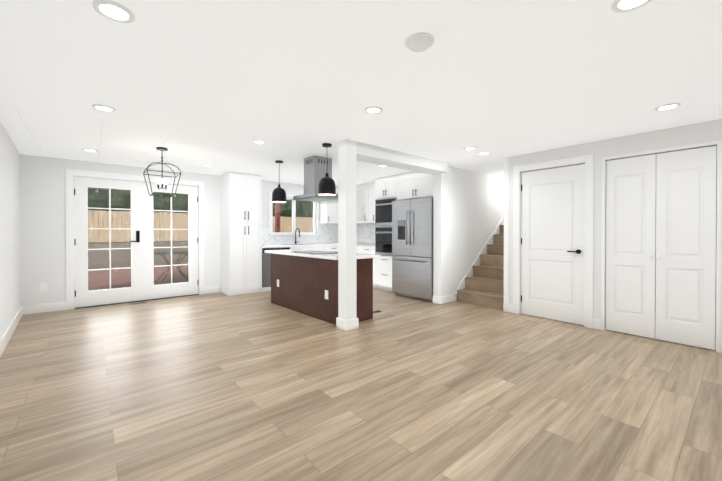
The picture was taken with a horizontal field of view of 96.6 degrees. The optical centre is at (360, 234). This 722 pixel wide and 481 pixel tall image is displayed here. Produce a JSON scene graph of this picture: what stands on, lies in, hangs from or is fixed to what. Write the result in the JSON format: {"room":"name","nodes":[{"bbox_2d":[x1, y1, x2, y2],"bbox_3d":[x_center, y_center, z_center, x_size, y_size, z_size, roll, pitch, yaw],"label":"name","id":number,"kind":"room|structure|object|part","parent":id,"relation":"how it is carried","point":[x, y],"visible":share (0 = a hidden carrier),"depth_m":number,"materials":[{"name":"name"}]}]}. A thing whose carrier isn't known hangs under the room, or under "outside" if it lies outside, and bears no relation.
{"room":"empty living room","nodes":[
{"label":"empty living room","id":0,"kind":"room"},
{"bbox_2d":[0,121,20,339],"bbox_3d":[-1.731,0.029,1.090,0.544,2.300,9.640,0,0,-40],"label":"wall","id":1,"kind":"structure","parent":0,"point":[10,271],"depth_m":3.69,"materials":[{"name":"white paint"}]},
{"bbox_2d":[0,302,64,356],"bbox_3d":[-1.671,1.114,1.147,0.450,0.130,9.400,0,0,-40],"label":"baseboard","id":2,"kind":"structure","parent":1,"relation":"attached to","point":[52,307],"depth_m":4.62,"materials":[{"name":"white wood"}]},
{"bbox_2d":[20,154,316,309],"bbox_3d":[-2.651,-0.007,6.516,6.120,2.300,0.140,0,0,-40],"label":"wall","id":3,"kind":"structure","parent":0,"point":[43,218],"depth_m":4.89,"materials":[{"name":"white paint"}]},
{"bbox_2d":[39,283,46,291],"bbox_3d":[-4.686,0.785,4.746,0.080,0.120,0.005,0,0,-40],"label":"electrical outlet","id":4,"kind":"object","parent":3,"relation":"attached to","point":[43,287],"depth_m":4.75,"materials":[{"name":"white plastic"}]},
{"bbox_2d":[74,176,198,308],"bbox_3d":[-3.791,0.123,5.580,1.760,2.052,0.172,0,0,-40],"label":"french door","id":5,"kind":"structure","parent":3,"relation":"in","point":[143,287],"depth_m":5.50,"materials":[{"name":"white wood"}]},
{"bbox_2d":[204,286,219,293],"bbox_3d":[-2.887,1.080,6.250,0.288,0.130,0.016,0,0,-40],"label":"baseboard","id":6,"kind":"structure","parent":3,"relation":"attached to","point":[215,289],"depth_m":6.24,"materials":[{"name":"white wood"}]},
{"bbox_2d":[269,193,318,235],"bbox_3d":[-1.534,-0.438,7.421,1.280,0.930,0.125,0,0,-40],"label":"kitchen window","id":7,"kind":"structure","parent":3,"relation":"in","point":[283,233],"depth_m":7.41,"materials":[{"name":"white"}]},
{"bbox_2d":[320,187,337,223],"bbox_3d":[-0.690,-0.708,7.837,0.528,0.885,0.384,0,0,-40],"label":"upper cabinet","id":8,"kind":"object","parent":3,"relation":"attached to","point":[328,212],"depth_m":7.68,"materials":[{"name":"white wood"}]},
{"bbox_2d":[88,187,312,239],"bbox_3d":[-9.063,-3.247,17.171,22.014,7.330,5.951,0,0,-40],"label":"trees","id":9,"kind":"object","parent":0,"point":[102,202],"depth_m":14.13,"materials":[{"name":"green plant"}]},
{"bbox_2d":[0,288,721,480],"bbox_3d":[1.300,1.222,3.639,8.770,0.120,9.640,0,0,-40],"label":"floor","id":10,"kind":"structure","parent":0,"point":[220,386],"depth_m":2.31,"materials":[{"name":"brown wood"}]},
{"bbox_2d":[220,172,263,295],"bbox_3d":[-2.357,0.002,6.305,0.600,2.284,0.598,0,0,-40],"label":"tall cabinet","id":11,"kind":"object","parent":10,"relation":"on","point":[246,240],"depth_m":6.07,"materials":[{"name":"white wood"}]},
{"bbox_2d":[260,248,291,291],"bbox_3d":[-1.867,0.701,6.716,0.666,0.879,0.604,0,0,-40],"label":"base cabinet","id":12,"kind":"object","parent":10,"relation":"on","point":[265,258],"depth_m":6.33,"materials":[{"name":"white wood"}]},
{"bbox_2d":[260,244,323,247],"bbox_3d":[-1.140,0.237,7.307,2.545,0.039,0.628,0,0,-40],"label":"countertop","id":13,"kind":"structure","parent":12,"relation":"on","point":[261,245],"depth_m":6.82,"materials":[{"name":"white stone"}]},
{"bbox_2d":[292,248,323,250],"bbox_3d":[-1.330,0.698,7.166,0.842,0.879,0.604,0,0,-40],"label":"base cabinet","id":14,"kind":"object","parent":10,"relation":"on","point":[322,249],"depth_m":7.01,"materials":[{"name":"white wood"}]},
{"bbox_2d":[271,253,375,324],"bbox_3d":[-0.673,0.733,4.920,0.658,0.839,1.883,0,0,-40],"label":"kitchen island","id":15,"kind":"object","parent":10,"relation":"on","point":[304,281],"depth_m":4.45,"materials":[{"name":"brown wood"}]},
{"bbox_2d":[264,249,379,260],"bbox_3d":[-0.690,0.293,4.924,0.788,0.039,2.054,0,0,-40],"label":"island countertop","id":16,"kind":"structure","parent":15,"relation":"on","point":[288,252],"depth_m":4.42,"materials":[{"name":"white stone"}]},
{"bbox_2d":[292,249,335,252],"bbox_3d":[-0.652,0.270,4.882,0.533,0.006,0.781,0,0,-40],"label":"cooktop","id":17,"kind":"object","parent":16,"relation":"in","point":[293,250],"depth_m":5.01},
{"bbox_2d":[324,244,337,251],"bbox_3d":[-0.818,0.696,7.559,0.552,0.879,0.659,0,0,-40],"label":"base cabinet","id":18,"kind":"object","parent":10,"relation":"on","point":[327,247],"depth_m":7.31,"materials":[{"name":"white wood"}]},
{"bbox_2d":[336,139,358,330],"bbox_3d":[-0.168,0.010,3.966,0.200,2.300,0.200,0,0,-40],"label":"column","id":19,"kind":"structure","parent":10,"relation":"on","point":[347,319],"depth_m":3.91,"materials":[{"name":"white paint"}]},
{"bbox_2d":[360,244,371,253],"bbox_3d":[0.368,0.699,7.027,0.598,0.879,0.460,0,0,-40],"label":"base cabinet","id":20,"kind":"object","parent":10,"relation":"on","point":[366,249],"depth_m":6.90,"materials":[{"name":"white wood"}]},
{"bbox_2d":[372,176,397,291],"bbox_3d":[0.712,0.000,6.604,0.608,2.284,0.619,0,0,-40],"label":"tall cabinet","id":21,"kind":"object","parent":10,"relation":"on","point":[383,189],"depth_m":6.47,"materials":[{"name":"white wood"}]},
{"bbox_2d":[392,197,432,301],"bbox_3d":[1.130,0.259,5.948,0.772,1.774,0.906,0,0,-40],"label":"fridge","id":22,"kind":"object","parent":10,"relation":"on","point":[412,248],"visible":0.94,"depth_m":5.67,"materials":[{"name":"silver metal"}]},
{"bbox_2d":[457,225,503,308],"bbox_3d":[2.986,0.480,6.104,2.770,1.330,0.864,0,0,-40],"label":"stairs","id":23,"kind":"structure","parent":10,"relation":"on","point":[484,284],"depth_m":5.54,"materials":[{"name":"brown wood"}]},
{"bbox_2d":[456,215,503,300],"bbox_3d":[2.320,0.350,6.122,1.770,1.590,0.016,0,0,-40],"label":"stair skirt board","id":24,"kind":"object","parent":23,"relation":"attached to","point":[483,251],"visible":0.5,"depth_m":6.09,"materials":[{"name":"white wood"}]},
{"bbox_2d":[0,0,721,186],"bbox_3d":[1.300,-1.188,3.623,8.770,0.100,9.640,0,0,-40],"label":"ceiling","id":25,"kind":"structure","parent":0,"point":[194,86],"depth_m":2.33,"materials":[{"name":"paint"}]},
{"bbox_2d":[92,104,115,111],"bbox_3d":[-2.289,-1.128,2.870,0.162,0.010,0.184,0,0,-40],"label":"recessed light","id":26,"kind":"object","parent":25,"relation":"in","point":[104,108],"depth_m":2.88,"materials":[{"name":"white plastic"}]},
{"bbox_2d":[92,0,134,22],"bbox_3d":[-1.236,-1.119,1.612,0.167,0.010,0.178,0,0,-40],"label":"recessed light","id":27,"kind":"object","parent":25,"relation":"in","point":[113,11],"depth_m":1.61,"materials":[{"name":"white plastic"}]},
{"bbox_2d":[143,147,180,196],"bbox_3d":[-2.636,-0.827,4.266,0.379,0.628,0.379,0,0,-40],"label":"lantern chandelier","id":28,"kind":"object","parent":25,"relation":"hanging from","point":[162,149],"visible":1,"depth_m":4.26,"materials":[{"name":"black metal"}]},
{"bbox_3d":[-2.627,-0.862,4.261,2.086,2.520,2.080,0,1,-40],"label":"stem","id":29,"kind":"part","parent":28,"relation":"part of","materials":[{"name":"black metal"}]},
{"bbox_2d":[272,160,286,202],"bbox_3d":[-1.282,-0.827,5.049,0.224,0.640,0.224,0,0,-40],"label":"pendant light","id":30,"kind":"object","parent":25,"relation":"hanging from","point":[278,194],"visible":1,"depth_m":4.97,"materials":[{"name":"black metal"}]},
{"bbox_2d":[288,155,337,203],"bbox_3d":[-0.652,-0.823,4.874,0.714,0.646,0.829,0,0,-40],"label":"range hood","id":31,"kind":"object","parent":25,"relation":"attached to","point":[317,169],"visible":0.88,"depth_m":4.75,"materials":[{"name":"silver metal"}]},
{"bbox_2d":[318,143,335,195],"bbox_3d":[-0.431,-0.821,4.080,0.224,0.640,0.224,0,0,-40],"label":"pendant light","id":32,"kind":"object","parent":25,"relation":"hanging from","point":[326,186],"visible":1,"depth_m":4.00,"materials":[{"name":"black metal"}]},
{"bbox_2d":[364,106,382,113],"bbox_3d":[0.115,-1.128,2.912,0.170,0.010,0.170,0,0,-40],"label":"recessed light","id":33,"kind":"object","parent":25,"relation":"in","point":[372,109],"depth_m":2.92,"materials":[{"name":"white plastic"}]},
{"bbox_2d":[357,142,447,174],"bbox_3d":[0.578,-1.070,4.676,1.905,0.150,0.300,0,0,-40],"label":"beam","id":34,"kind":"structure","parent":25,"relation":"attached to","point":[369,153],"depth_m":4.51,"materials":[{"name":"white paint"}]},
{"bbox_2d":[405,32,433,51],"bbox_3d":[0.341,-1.109,1.880,0.170,0.035,0.170,0,0,-40],"label":"smoke detector","id":35,"kind":"object","parent":25,"relation":"attached to","point":[419,42],"visible":1,"depth_m":1.84,"materials":[{"name":"white plastic"}]},
{"bbox_2d":[611,0,651,12],"bbox_3d":[1.297,-1.119,1.550,0.152,0.010,0.138,0,0,-40],"label":"recessed light","id":36,"kind":"object","parent":25,"relation":"in","point":[619,6],"depth_m":1.57,"materials":[{"name":"white plastic"}]},
{"bbox_2d":[655,103,680,110],"bbox_3d":[2.703,-1.128,2.838,0.183,0.010,0.166,0,0,-40],"label":"recessed light","id":37,"kind":"object","parent":25,"relation":"in","point":[672,105],"depth_m":2.84,"materials":[{"name":"white plastic"}]},
{"bbox_2d":[362,170,461,295],"bbox_3d":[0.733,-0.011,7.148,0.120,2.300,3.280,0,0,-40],"label":"wall","id":38,"kind":"structure","parent":0,"point":[451,180],"depth_m":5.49,"materials":[{"name":"white paint"}]},
{"bbox_2d":[357,184,363,223],"bbox_3d":[0.099,-0.706,7.549,0.328,0.885,0.603,0,0,-40],"label":"upper cabinet","id":39,"kind":"object","parent":38,"relation":"attached to","point":[360,188],"depth_m":7.46,"materials":[{"name":"white wood"}]},
{"bbox_2d":[364,184,371,223],"bbox_3d":[0.423,-0.704,7.162,0.328,0.885,0.612,0,0,-40],"label":"upper cabinet","id":40,"kind":"object","parent":38,"relation":"attached to","point":[367,187],"depth_m":7.23,"materials":[{"name":"white wood"}]},
{"bbox_2d":[396,172,432,199],"bbox_3d":[1.194,-0.896,6.030,0.598,0.485,0.974,0,0,-40],"label":"upper cabinet","id":41,"kind":"object","parent":38,"relation":"attached to","point":[412,185],"depth_m":5.83,"materials":[{"name":"white wood"}]},
{"bbox_2d":[439,293,456,303],"bbox_3d":[1.482,1.085,5.425,0.456,0.130,0.016,0,0,-40],"label":"baseboard","id":42,"kind":"structure","parent":38,"relation":"attached to","point":[448,298],"depth_m":5.38,"materials":[{"name":"white wood"}]},
{"bbox_2d":[433,173,441,295],"bbox_3d":[1.263,0.001,5.348,0.002,2.300,0.160,0,0,-40],"label":"wall","id":43,"kind":"structure","parent":0,"point":[437,178],"depth_m":5.34,"materials":[{"name":"white paint"}]},
{"bbox_2d":[462,170,503,279],"bbox_3d":[2.842,-0.008,6.672,2.500,2.300,0.160,0,0,-40],"label":"wall","id":44,"kind":"structure","parent":0,"point":[472,202],"depth_m":6.01,"materials":[{"name":"white paint"}]},
{"bbox_2d":[509,119,721,352],"bbox_3d":[3.817,0.017,2.909,0.140,2.300,5.060,0,0,-40],"label":"wall","id":45,"kind":"structure","parent":0,"point":[701,132],"depth_m":3.93,"materials":[{"name":"white paint"}]},
{"bbox_2d":[521,164,584,324],"bbox_3d":[2.561,0.129,4.349,0.090,2.040,0.784,0,0,-40],"label":"door","id":46,"kind":"structure","parent":45,"relation":"in","point":[552,240],"depth_m":4.33,"materials":[{"name":"white wood"}]},
{"bbox_2d":[606,146,716,349],"bbox_3d":[3.243,0.135,3.545,0.078,2.040,0.894,0,0,-40],"label":"closet door","id":47,"kind":"structure","parent":45,"relation":"in","point":[660,246],"depth_m":3.50,"materials":[{"name":"white wood"}]},
{"bbox_2d":[715,198,716,337],"bbox_3d":[4.323,0.015,3.255,0.080,2.300,4.940,0,0,-40],"label":"door frame","id":48,"kind":"structure","parent":0,"point":[716,198],"depth_m":3.60,"materials":[{"name":"white paint"}]},
{"label":"outside","id":49,"kind":"structure","parent":0,"visible":0},
{"bbox_2d":[88,236,187,290],"bbox_3d":[-9.400,0.710,16.034,24.000,1.060,23.049,0,0,-40],"label":"patio","id":50,"kind":"structure","parent":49,"point":[119,278],"depth_m":10.93,"materials":[{"name":"brick"}]},
{"bbox_2d":[154,251,187,280],"bbox_3d":[-4.832,0.811,8.282,0.928,0.708,0.928,0,0,-40],"label":"table","id":51,"kind":"object","parent":50,"relation":"on","point":[162,253],"depth_m":8.26,"materials":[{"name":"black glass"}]},
{"bbox_2d":[88,210,312,241],"bbox_3d":[-6.662,-0.332,15.131,15.045,1.235,0.060,0,0,-40],"label":"fence","id":52,"kind":"object","parent":50,"relation":"on","point":[125,215],"depth_m":13.51,"materials":[{"name":"brown wood"}]},
{"bbox_2d":[275,202,279,231],"bbox_3d":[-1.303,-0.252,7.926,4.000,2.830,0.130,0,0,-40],"label":"post","id":53,"kind":"object","parent":50,"relation":"on","point":[277,223],"depth_m":7.37,"materials":[{"name":"brown wood"}]}
]}

